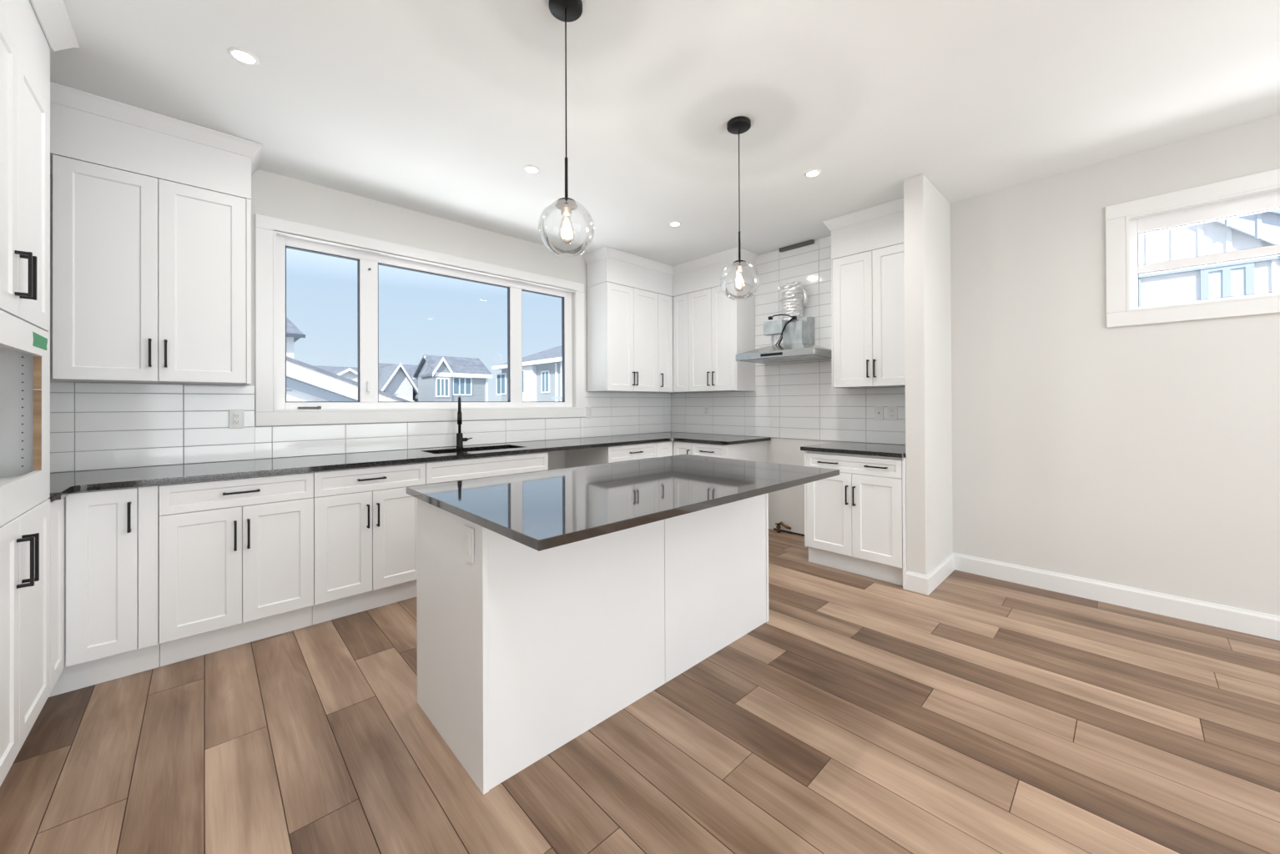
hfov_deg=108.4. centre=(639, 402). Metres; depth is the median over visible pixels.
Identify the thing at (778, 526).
gas valve
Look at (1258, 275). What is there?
neighbor house
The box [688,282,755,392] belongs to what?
upper cabinet
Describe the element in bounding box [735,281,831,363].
range hood
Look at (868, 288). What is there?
upper cabinet
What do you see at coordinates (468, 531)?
wall outlet
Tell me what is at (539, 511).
island countertop
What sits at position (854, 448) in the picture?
countertop
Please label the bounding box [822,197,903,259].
bulkhead
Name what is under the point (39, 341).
tape
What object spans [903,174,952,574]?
wall
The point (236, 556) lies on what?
base cabinet
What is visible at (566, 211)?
socket
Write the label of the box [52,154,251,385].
upper cabinet
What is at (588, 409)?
wall switch
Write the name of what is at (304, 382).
roof
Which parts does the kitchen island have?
panel, panel, panel, panel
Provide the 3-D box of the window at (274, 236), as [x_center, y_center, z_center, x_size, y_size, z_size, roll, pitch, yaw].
[-1.542,-0.523,3.858,2.580,1.355,0.118,0,0,-43]
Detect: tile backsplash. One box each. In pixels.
[50,382,671,473]
[671,236,905,444]
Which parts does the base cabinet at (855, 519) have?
handle, door, handle, handle, drawer, handle, door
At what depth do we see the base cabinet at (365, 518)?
2.78 m
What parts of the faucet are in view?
spout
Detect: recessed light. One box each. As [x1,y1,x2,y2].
[227,46,259,65]
[523,165,539,173]
[668,221,681,226]
[804,169,821,177]
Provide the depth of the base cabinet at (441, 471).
3.29 m
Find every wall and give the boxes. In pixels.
[50,168,671,473]
[671,114,1279,616]
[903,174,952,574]
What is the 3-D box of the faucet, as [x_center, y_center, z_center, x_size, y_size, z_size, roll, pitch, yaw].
[-1.432,0.160,3.680,0.106,0.406,0.251,0,0,0]
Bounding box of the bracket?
[779,239,814,252]
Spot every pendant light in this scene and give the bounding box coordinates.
[538,0,594,257]
[720,115,759,300]
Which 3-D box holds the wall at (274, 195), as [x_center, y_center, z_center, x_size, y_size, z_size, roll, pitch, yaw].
[-1.565,-0.104,3.880,5.510,2.778,0.150,0,0,-43]
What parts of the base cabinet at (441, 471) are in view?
door, door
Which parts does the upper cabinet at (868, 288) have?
panel, door, handle, handle, door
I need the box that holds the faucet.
[456,397,472,447]
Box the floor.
[0,529,1279,853]
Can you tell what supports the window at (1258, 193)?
in the wall at (1146, 457)
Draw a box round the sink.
[439,448,510,453]
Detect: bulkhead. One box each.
[50,81,262,199]
[582,246,758,297]
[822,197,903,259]
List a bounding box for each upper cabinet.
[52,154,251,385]
[586,282,658,392]
[643,293,690,393]
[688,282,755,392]
[831,243,905,388]
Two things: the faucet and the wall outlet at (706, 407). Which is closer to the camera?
the faucet
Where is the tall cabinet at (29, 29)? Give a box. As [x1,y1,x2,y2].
[0,0,79,786]
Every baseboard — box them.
[905,553,954,595]
[952,552,1279,640]
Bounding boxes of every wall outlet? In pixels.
[228,409,244,428]
[463,524,473,564]
[704,405,709,415]
[887,406,897,420]
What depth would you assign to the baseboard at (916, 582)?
3.11 m
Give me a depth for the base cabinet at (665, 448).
4.57 m
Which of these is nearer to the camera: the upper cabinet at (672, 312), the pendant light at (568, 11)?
the pendant light at (568, 11)
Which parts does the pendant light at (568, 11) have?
cord, glass globe, rod, bulb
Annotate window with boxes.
[255,213,584,426]
[1105,168,1279,327]
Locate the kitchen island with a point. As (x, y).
(523, 651)
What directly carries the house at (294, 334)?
on the ground
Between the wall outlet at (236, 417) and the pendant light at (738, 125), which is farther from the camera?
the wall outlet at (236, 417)
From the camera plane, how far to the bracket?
4.38 m
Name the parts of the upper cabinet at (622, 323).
door, door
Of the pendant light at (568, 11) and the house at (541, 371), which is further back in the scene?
the house at (541, 371)
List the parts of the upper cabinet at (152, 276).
door, handle, handle, door, panel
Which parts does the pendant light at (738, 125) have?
cord, bulb, rod, glass globe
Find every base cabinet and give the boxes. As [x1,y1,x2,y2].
[48,484,160,697]
[159,472,313,666]
[312,462,425,625]
[424,452,548,484]
[565,442,656,468]
[655,441,693,458]
[691,440,767,462]
[804,450,906,589]
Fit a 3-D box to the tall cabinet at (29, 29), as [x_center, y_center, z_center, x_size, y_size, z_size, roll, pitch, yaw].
[-2.255,-0.111,1.328,0.694,2.777,1.025,0,0,-43]
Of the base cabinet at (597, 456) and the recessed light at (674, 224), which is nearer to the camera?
the recessed light at (674, 224)
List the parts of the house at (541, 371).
pane, pane, pane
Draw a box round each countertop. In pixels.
[48,432,771,500]
[406,454,839,551]
[800,441,905,458]
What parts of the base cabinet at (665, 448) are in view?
door, door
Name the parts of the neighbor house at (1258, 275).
pane, gable panel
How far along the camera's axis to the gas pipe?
4.47 m
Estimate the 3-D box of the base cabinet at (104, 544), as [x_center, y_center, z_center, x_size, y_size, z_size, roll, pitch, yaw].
[-2.759,0.838,2.023,0.919,0.890,0.891,0,0,-43]
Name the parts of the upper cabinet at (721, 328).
door, handle, handle, door, panel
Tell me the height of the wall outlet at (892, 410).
0.118 m
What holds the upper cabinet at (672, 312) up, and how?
attached to the wall at (274, 195)
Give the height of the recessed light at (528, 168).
0.006 m
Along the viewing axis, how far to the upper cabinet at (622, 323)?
4.67 m
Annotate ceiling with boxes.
[50,0,1279,266]
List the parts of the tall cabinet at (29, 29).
door, door, handle, frame, handle, handle, handle, door, door, crown molding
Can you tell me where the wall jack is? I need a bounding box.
[874,406,883,420]
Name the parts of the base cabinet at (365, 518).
door, handle, drawer, handle, handle, door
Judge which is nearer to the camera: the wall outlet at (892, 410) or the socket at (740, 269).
the socket at (740, 269)
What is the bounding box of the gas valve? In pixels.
[775,521,791,533]
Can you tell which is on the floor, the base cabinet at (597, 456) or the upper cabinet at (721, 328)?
the base cabinet at (597, 456)
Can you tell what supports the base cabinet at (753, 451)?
on the floor
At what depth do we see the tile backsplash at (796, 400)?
4.41 m
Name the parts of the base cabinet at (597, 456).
drawer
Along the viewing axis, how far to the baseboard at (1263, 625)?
2.82 m
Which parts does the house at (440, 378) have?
pane, pane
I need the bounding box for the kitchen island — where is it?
[416,493,768,795]
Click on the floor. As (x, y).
(976, 714)
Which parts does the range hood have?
control panel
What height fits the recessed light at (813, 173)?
0.006 m
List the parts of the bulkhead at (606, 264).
crown molding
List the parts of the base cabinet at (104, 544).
door, door, handle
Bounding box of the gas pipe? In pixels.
[773,528,804,536]
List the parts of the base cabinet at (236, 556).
door, handle, drawer, handle, handle, door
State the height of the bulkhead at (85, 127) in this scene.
0.317 m
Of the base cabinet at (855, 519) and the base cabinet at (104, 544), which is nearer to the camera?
the base cabinet at (104, 544)
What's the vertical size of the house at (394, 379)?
7.190 m
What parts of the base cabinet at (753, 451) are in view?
handle, drawer, panel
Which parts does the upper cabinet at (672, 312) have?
door, door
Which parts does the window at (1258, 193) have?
frame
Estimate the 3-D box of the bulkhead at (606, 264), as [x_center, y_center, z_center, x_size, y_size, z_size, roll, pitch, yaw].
[0.313,-1.339,4.711,1.311,0.317,1.227,0,0,-43]
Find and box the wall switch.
[585,406,591,418]
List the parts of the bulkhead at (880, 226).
crown molding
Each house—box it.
[286,317,305,358]
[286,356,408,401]
[312,365,357,382]
[378,362,418,401]
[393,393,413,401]
[412,354,492,401]
[491,346,562,401]
[1138,209,1279,306]
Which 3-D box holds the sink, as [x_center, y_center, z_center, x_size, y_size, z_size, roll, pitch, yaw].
[-1.263,0.499,3.561,0.768,0.213,0.368,0,0,-43]
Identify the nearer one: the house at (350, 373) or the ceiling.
the ceiling
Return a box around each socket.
[557,206,574,216]
[735,266,743,272]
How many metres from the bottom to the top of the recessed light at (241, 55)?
0.006 m
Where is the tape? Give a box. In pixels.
[32,332,47,350]
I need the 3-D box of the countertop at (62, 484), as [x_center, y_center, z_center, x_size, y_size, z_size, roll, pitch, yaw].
[-1.045,0.375,3.322,5.196,0.029,1.345,0,0,-43]
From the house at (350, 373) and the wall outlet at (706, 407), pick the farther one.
the house at (350, 373)
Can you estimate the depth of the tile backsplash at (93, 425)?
2.82 m
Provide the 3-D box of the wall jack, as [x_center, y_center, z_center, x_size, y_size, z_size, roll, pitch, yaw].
[2.003,0.093,3.870,0.010,0.118,0.070,0,0,-43]
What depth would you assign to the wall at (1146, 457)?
2.93 m
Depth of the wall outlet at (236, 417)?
2.86 m
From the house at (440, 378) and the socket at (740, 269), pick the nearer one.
the socket at (740, 269)

